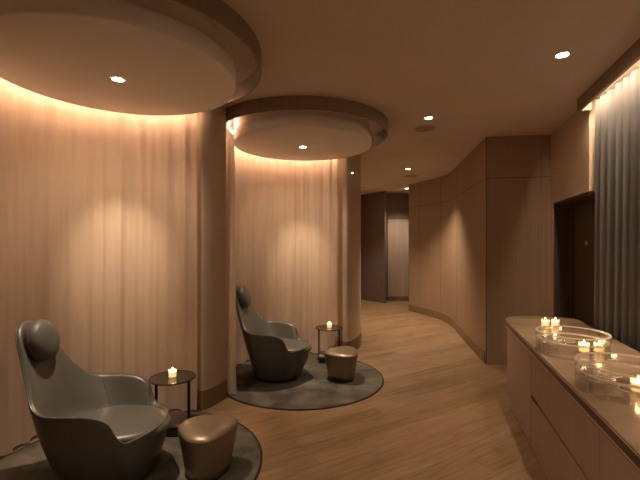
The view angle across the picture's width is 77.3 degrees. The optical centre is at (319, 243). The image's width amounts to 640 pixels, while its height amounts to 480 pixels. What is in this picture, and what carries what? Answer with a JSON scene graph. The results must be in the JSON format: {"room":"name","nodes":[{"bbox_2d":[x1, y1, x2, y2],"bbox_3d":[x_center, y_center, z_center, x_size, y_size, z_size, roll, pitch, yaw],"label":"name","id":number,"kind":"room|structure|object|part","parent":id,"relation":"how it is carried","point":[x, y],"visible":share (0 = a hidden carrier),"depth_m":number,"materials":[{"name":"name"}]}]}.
{"room":"spa relaxation room","nodes":[
{"label":"spa relaxation room","id":0,"kind":"room"},
{"bbox_2d":[0,299,547,479],"bbox_3d":[0.350,1.600,5.350,7.300,0.100,14.300,0,0,0],"label":"floor","id":1,"kind":"structure","parent":0,"point":[439,412],"depth_m":3.47,"materials":[{"name":"brown wood"}]},
{"bbox_2d":[0,410,261,479],"bbox_3d":[-1.350,1.544,2.770,1.884,0.011,1.884,0,0,0],"label":"round rug","id":2,"kind":"object","parent":1,"relation":"on","point":[29,462],"visible":0.43,"depth_m":2.82,"materials":[{"name":"carpet"}]},
{"bbox_2d":[15,319,171,479],"bbox_3d":[-1.453,1.015,2.627,0.918,1.044,0.781,0,0,-5],"label":"lounge chair","id":3,"kind":"object","parent":2,"relation":"on","point":[88,426],"visible":1,"depth_m":2.50,"materials":[{"name":"grey leather"}]},
{"bbox_2d":[81,405,171,442],"bbox_3d":[-1.312,1.192,2.639,0.639,0.088,0.553,0,0,-5],"label":"seat cushion","id":4,"kind":"object","parent":3,"relation":"on","point":[128,423],"depth_m":2.64,"materials":[{"name":"grey leather"}]},
{"bbox_2d":[148,370,195,436],"bbox_3d":[-1.220,1.318,3.310,0.370,0.440,0.370,0,0,0],"label":"side table","id":5,"kind":"object","parent":2,"relation":"on","point":[182,376],"visible":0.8,"depth_m":3.30,"materials":[{"name":"grey metal"}]},
{"bbox_3d":[-1.355,1.325,3.310,0.018,0.426,0.018,0,0,0],"label":"leg","id":6,"kind":"part","parent":5,"relation":"part of","materials":[{"name":"brown metal"}]},
{"bbox_2d":[169,367,175,376],"bbox_3d":[-1.222,1.060,3.315,0.068,0.082,0.068,0,0,0],"label":"candle","id":7,"kind":"object","parent":5,"relation":"on","point":[172,373],"visible":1,"depth_m":3.30,"materials":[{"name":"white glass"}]},
{"bbox_2d":[168,412,191,427],"bbox_3d":[-1.220,1.453,3.310,0.250,0.022,0.250,0,0,0],"label":"shelf","id":8,"kind":"object","parent":5,"relation":"attached to","point":[177,417],"depth_m":3.31,"materials":[{"name":"brown wood"}]},
{"bbox_3d":[-1.085,1.325,3.310,0.018,0.426,0.018,0,0,0],"label":"leg","id":9,"kind":"part","parent":5,"relation":"part of","materials":[{"name":"brown metal"}]},
{"bbox_2d":[178,414,237,479],"bbox_3d":[-0.748,1.371,2.712,0.388,0.335,0.397,0,0,-35],"label":"ottoman","id":10,"kind":"object","parent":2,"relation":"on","point":[206,441],"visible":1,"depth_m":2.58,"materials":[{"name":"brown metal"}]},
{"bbox_2d":[178,414,237,444],"bbox_3d":[-0.748,1.230,2.712,0.388,0.055,0.397,0,0,-35],"label":"cushion","id":11,"kind":"object","parent":10,"relation":"on","point":[210,429],"depth_m":2.63,"materials":[{"name":"brown leather"}]},
{"bbox_2d":[227,354,383,410],"bbox_3d":[-0.210,1.544,4.660,1.884,0.011,1.884,0,0,0],"label":"round rug","id":12,"kind":"object","parent":1,"relation":"on","point":[312,389],"visible":0.66,"depth_m":4.26,"materials":[{"name":"carpet"}]},
{"bbox_2d":[236,286,311,382],"bbox_3d":[-0.553,1.015,4.665,0.918,1.044,0.781,0,0,8],"label":"lounge chair","id":13,"kind":"object","parent":12,"relation":"on","point":[276,351],"visible":0.98,"depth_m":4.43,"materials":[{"name":"grey leather"}]},
{"bbox_2d":[281,339,311,352],"bbox_3d":[-0.413,1.192,4.645,0.639,0.088,0.553,0,0,8],"label":"seat cushion","id":14,"kind":"object","parent":13,"relation":"on","point":[292,345],"depth_m":4.56,"materials":[{"name":"grey leather"}]},
{"bbox_2d":[315,325,342,362],"bbox_3d":[0.120,1.318,5.270,0.370,0.440,0.370,0,0,5],"label":"side table","id":15,"kind":"object","parent":12,"relation":"on","point":[321,358],"visible":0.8,"depth_m":5.25,"materials":[{"name":"brown metal"}]},
{"bbox_3d":[-0.015,1.325,5.282,0.018,0.426,0.018,0,0,5],"label":"leg","id":16,"kind":"part","parent":15,"relation":"part of","materials":[{"name":"brown metal"}]},
{"bbox_2d":[319,351,324,357],"bbox_3d":[0.120,1.453,5.270,0.250,0.022,0.250,0,0,5],"label":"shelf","id":17,"kind":"object","parent":15,"relation":"attached to","point":[321,353],"depth_m":5.22,"materials":[{"name":"brown wood"}]},
{"bbox_2d":[324,346,357,381],"bbox_3d":[0.266,1.371,4.598,0.397,0.335,0.388,0,0,30],"label":"ottoman","id":18,"kind":"object","parent":12,"relation":"on","point":[341,361],"visible":1,"depth_m":4.45,"materials":[{"name":"brown metal"}]},
{"bbox_2d":[324,346,357,358],"bbox_3d":[0.266,1.230,4.598,0.397,0.055,0.388,0,0,30],"label":"cushion","id":19,"kind":"object","parent":18,"relation":"on","point":[341,352],"depth_m":4.49,"materials":[{"name":"brown leather"}]},
{"bbox_2d":[507,328,533,446],"bbox_3d":[2.070,1.192,3.505,0.658,0.717,1.191,0,0,15],"label":"base cabinet","id":20,"kind":"object","parent":1,"relation":"on","point":[519,359],"visible":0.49,"depth_m":3.38,"materials":[{"name":"brown wood"}]},
{"bbox_3d":[1.823,1.175,3.811,0.020,0.680,0.344,0,0,15],"label":"door","id":21,"kind":"part","parent":20,"relation":"part of","materials":[{"name":"brown wood"}]},
{"bbox_3d":[1.739,1.529,3.497,0.016,0.018,1.000,0,0,15],"label":"rail","id":22,"kind":"part","parent":20,"relation":"part of","materials":[{"name":"brown wood"}]},
{"bbox_3d":[1.691,1.175,3.329,0.020,0.680,0.644,0,0,15],"label":"door","id":23,"kind":"part","parent":20,"relation":"part of","materials":[{"name":"brown wood"}]},
{"bbox_2d":[505,316,639,471],"bbox_3d":[1.558,0.788,1.651,0.697,0.076,5.206,0,0,16],"label":"countertop","id":24,"kind":"structure","parent":20,"relation":"on","point":[615,411],"depth_m":2.33,"materials":[{"name":"beige stone"}]},
{"bbox_2d":[542,318,548,325],"bbox_3d":[2.045,0.708,3.630,0.068,0.082,0.068,0,0,0],"label":"candle","id":25,"kind":"object","parent":24,"relation":"on","point":[544,323],"visible":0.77,"depth_m":3.61,"materials":[{"name":"white wax"}]},
{"bbox_2d":[551,318,558,324],"bbox_3d":[2.135,0.708,3.630,0.068,0.082,0.068,0,0,0],"label":"candle","id":26,"kind":"object","parent":24,"relation":"on","point":[555,322],"visible":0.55,"depth_m":3.61,"materials":[{"name":"white wax"}]},
{"bbox_2d":[535,325,611,347],"bbox_3d":[1.745,0.678,2.770,0.448,0.140,0.448,0,0,0],"label":"glass vessel","id":27,"kind":"object","parent":24,"relation":"on","point":[608,343],"visible":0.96,"depth_m":2.73,"materials":[{"name":"clear glass"}]},
{"bbox_2d":[579,341,588,351],"bbox_3d":[1.815,0.700,2.750,0.068,0.082,0.068,0,0,0],"label":"candle","id":28,"kind":"object","parent":27,"relation":"in","point":[583,344],"visible":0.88,"depth_m":2.74,"materials":[{"name":"white wax"}]},
{"bbox_2d":[594,340,604,351],"bbox_3d":[1.920,0.700,2.750,0.068,0.082,0.068,0,0,0],"label":"candle","id":29,"kind":"object","parent":27,"relation":"in","point":[598,344],"visible":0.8,"depth_m":2.73,"materials":[{"name":"white wax"}]},
{"bbox_2d":[574,352,639,388],"bbox_3d":[1.553,0.678,2.030,0.448,0.140,0.448,0,0,0],"label":"glass vessel","id":30,"kind":"object","parent":24,"relation":"on","point":[580,364],"visible":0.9,"depth_m":2.08,"materials":[{"name":"clear glass"}]},
{"bbox_2d":[585,375,608,382],"bbox_3d":[1.440,0.720,2.080,0.105,0.042,0.105,0,0,0],"label":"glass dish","id":31,"kind":"object","parent":30,"relation":"in","point":[593,375],"visible":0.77,"depth_m":2.07,"materials":[{"name":"clear glass"}]},
{"bbox_2d":[631,375,639,391],"bbox_3d":[1.600,0.700,2.010,0.068,0.082,0.068,0,0,0],"label":"candle","id":32,"kind":"object","parent":30,"relation":"in","point":[637,383],"visible":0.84,"depth_m":2.00,"materials":[{"name":"white wax"}]},
{"bbox_2d":[532,355,599,479],"bbox_3d":[1.745,1.192,2.327,0.660,0.717,1.246,0,0,15],"label":"base cabinet","id":33,"kind":"object","parent":1,"relation":"on","point":[565,440],"visible":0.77,"depth_m":2.35,"materials":[{"name":"brown wood"}]},
{"bbox_3d":[1.440,1.529,2.410,0.016,0.018,1.246,0,0,15],"label":"rail","id":34,"kind":"part","parent":33,"relation":"part of","materials":[{"name":"brown wood"}]},
{"bbox_3d":[1.438,1.335,2.411,0.020,0.360,1.240,0,0,15],"label":"drawer","id":35,"kind":"part","parent":33,"relation":"part of","materials":[{"name":"brown wood"}]},
{"bbox_2d":[600,429,639,479],"bbox_3d":[1.413,1.192,1.117,0.660,0.717,1.256,0,0,15],"label":"base cabinet","id":36,"kind":"object","parent":1,"relation":"on","point":[614,465],"visible":0.54,"depth_m":1.67,"materials":[{"name":"brown wood"}]},
{"bbox_2d":[197,106,360,390],"bbox_3d":[-0.779,0.085,5.008,1.902,2.930,13.955,0,0,19],"label":"column","id":37,"kind":"structure","parent":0,"point":[211,124],"depth_m":3.93,"materials":[{"name":"paint"}]},
{"bbox_2d":[197,328,361,410],"bbox_3d":[-0.950,1.460,4.671,0.984,0.180,5.601,0,0,38],"label":"baseboard","id":38,"kind":"structure","parent":37,"relation":"attached to","point":[208,398],"depth_m":3.87,"materials":[{"name":"brown wood"}]},
{"bbox_2d":[361,191,385,302],"bbox_3d":[1.410,0.085,11.143,0.293,2.930,1.465,0,0,-33],"label":"wall","id":39,"kind":"structure","parent":0,"point":[373,205],"depth_m":10.83,"materials":[{"name":"brown wood"}]},
{"bbox_2d":[386,193,408,300],"bbox_3d":[2.322,0.085,10.940,1.155,2.930,0.080,0,0,0],"label":"wall","id":40,"kind":"structure","parent":0,"point":[397,204],"depth_m":10.90,"materials":[{"name":"brown wood"}]},
{"bbox_2d":[387,219,408,300],"bbox_3d":[2.120,0.431,10.928,0.596,2.238,0.065,0,0,0],"label":"door","id":41,"kind":"structure","parent":40,"relation":"in","point":[397,229],"depth_m":10.92,"materials":[{"name":"brown wood"}]},
{"bbox_3d":[1.836,0.431,10.906,0.028,2.238,0.023,0,0,0],"label":"frame","id":42,"kind":"part","parent":41,"relation":"part of","materials":[{"name":"brown wood"}]},
{"bbox_3d":[2.120,1.490,10.915,0.580,0.120,0.007,0,0,0],"label":"kick plate","id":43,"kind":"part","parent":41,"relation":"part of","materials":[{"name":"brown wood"}]},
{"bbox_2d":[187,0,639,194],"bbox_3d":[0.350,-1.430,5.350,7.300,0.100,14.300,0,0,0],"label":"ceiling","id":44,"kind":"structure","parent":0,"point":[482,69],"depth_m":3.01,"materials":[{"name":"paint"}]},
{"bbox_2d":[0,78,196,455],"bbox_3d":[-1.913,0.092,3.122,0.697,2.884,1.798,0,0,34],"label":"sheer curtain","id":45,"kind":"object","parent":44,"relation":"hanging from","point":[98,208],"visible":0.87,"depth_m":3.50,"materials":[{"name":"beige fabric"}]},
{"bbox_2d":[0,0,235,115],"bbox_3d":[-1.430,-1.259,2.800,1.660,0.238,1.660,0,0,0],"label":"ceiling panel","id":46,"kind":"object","parent":44,"relation":"hanging from","point":[172,60],"visible":1,"depth_m":2.44,"materials":[{"name":"white paint"}]},
{"bbox_2d":[110,77,125,82],"bbox_3d":[-1.400,-1.137,2.770,0.100,0.004,0.100,0,0,0],"label":"recessed light","id":47,"kind":"object","parent":46,"relation":"attached to","point":[115,79],"visible":1,"depth_m":2.77,"materials":[{"name":"beige"}]},
{"bbox_2d":[174,0,261,104],"bbox_3d":[-1.400,-1.315,2.770,1.970,0.129,1.970,0,0,0],"label":"hoop","id":48,"kind":"object","parent":44,"relation":"attached to","point":[219,11],"visible":0.41,"depth_m":2.41,"materials":[{"name":"brown paint"}]},
{"bbox_2d":[226,119,337,393],"bbox_3d":[-0.634,0.092,5.024,0.818,2.884,1.865,0,0,38],"label":"sheer curtain","id":49,"kind":"object","parent":44,"relation":"hanging from","point":[282,215],"visible":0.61,"depth_m":5.56,"materials":[{"name":"beige fabric"}]},
{"bbox_2d":[234,110,371,160],"bbox_3d":[-0.230,-1.259,4.730,1.660,0.238,1.660,0,0,0],"label":"ceiling panel","id":50,"kind":"object","parent":44,"relation":"hanging from","point":[326,135],"visible":0.88,"depth_m":4.24,"materials":[{"name":"white paint"}]},
{"bbox_2d":[226,96,387,147],"bbox_3d":[-0.200,-1.315,4.700,1.970,0.129,1.970,0,0,0],"label":"hoop","id":51,"kind":"object","parent":44,"relation":"attached to","point":[277,103],"visible":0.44,"depth_m":3.80,"materials":[{"name":"brown paint"}]},
{"bbox_2d":[413,125,435,131],"bbox_3d":[1.250,-1.377,4.780,0.268,0.005,0.268,0,0,0],"label":"ceiling speaker","id":52,"kind":"object","parent":44,"relation":"attached to","point":[425,128],"visible":1,"depth_m":4.76,"materials":[{"name":"beige"}]},
{"bbox_2d":[423,116,433,119],"bbox_3d":[1.190,-1.377,4.380,0.112,0.005,0.112,0,0,0],"label":"recessed light","id":53,"kind":"object","parent":44,"relation":"in","point":[428,117],"visible":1,"depth_m":4.39,"materials":[{"name":"beige"}]},
{"bbox_2d":[554,51,570,58],"bbox_3d":[1.770,-1.377,2.920,0.112,0.005,0.112,0,0,0],"label":"recessed light","id":54,"kind":"object","parent":44,"relation":"in","point":[563,54],"visible":1,"depth_m":2.92,"materials":[{"name":"beige"}]},
{"bbox_2d":[577,38,639,111],"bbox_3d":[1.771,-1.319,1.134,0.114,0.119,5.520,0,0,15],"label":"pelmet","id":55,"kind":"object","parent":44,"relation":"attached to","point":[631,56],"visible":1,"depth_m":3.12,"materials":[{"name":"brown wood"}]},
{"bbox_2d":[594,64,639,351],"bbox_3d":[1.966,0.103,1.407,0.150,2.866,4.900,0,0,15],"label":"drape","id":56,"kind":"object","parent":55,"relation":"hanging from","point":[617,112],"visible":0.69,"depth_m":3.29,"materials":[{"name":"grey fabric"}]},
{"bbox_2d":[409,134,550,364],"bbox_3d":[2.321,0.085,7.938,0.778,2.930,5.889,0,0,-4],"label":"wall","id":57,"kind":"structure","parent":0,"point":[518,209],"depth_m":5.15,"materials":[{"name":"brown wood"}]},
{"bbox_2d":[409,304,484,362],"bbox_3d":[2.279,1.475,7.250,0.444,0.150,4.098,0,0,0],"label":"baseboard","id":58,"kind":"structure","parent":57,"relation":"attached to","point":[470,342],"depth_m":7.25,"materials":[{"name":"brown wood"}]},
{"bbox_2d":[409,137,550,363],"bbox_3d":[2.242,0.085,7.132,0.742,2.930,4.343,0,0,-8],"label":"trim","id":59,"kind":"structure","parent":57,"relation":"attached to","point":[486,178],"depth_m":5.15,"materials":[{"name":"brown wood"}]},
{"bbox_2d":[551,99,598,316],"bbox_3d":[2.231,0.085,1.583,0.320,2.930,7.027,0,0,13],"label":"wall","id":60,"kind":"structure","parent":0,"point":[572,142],"depth_m":4.30,"materials":[{"name":"paint"}]},
{"bbox_2d":[554,192,594,327],"bbox_3d":[2.858,0.500,4.385,0.246,2.100,1.235,0,0,15],"label":"door","id":61,"kind":"structure","parent":60,"relation":"in","point":[574,217],"depth_m":4.80,"materials":[{"name":"brown wood"}]}
]}

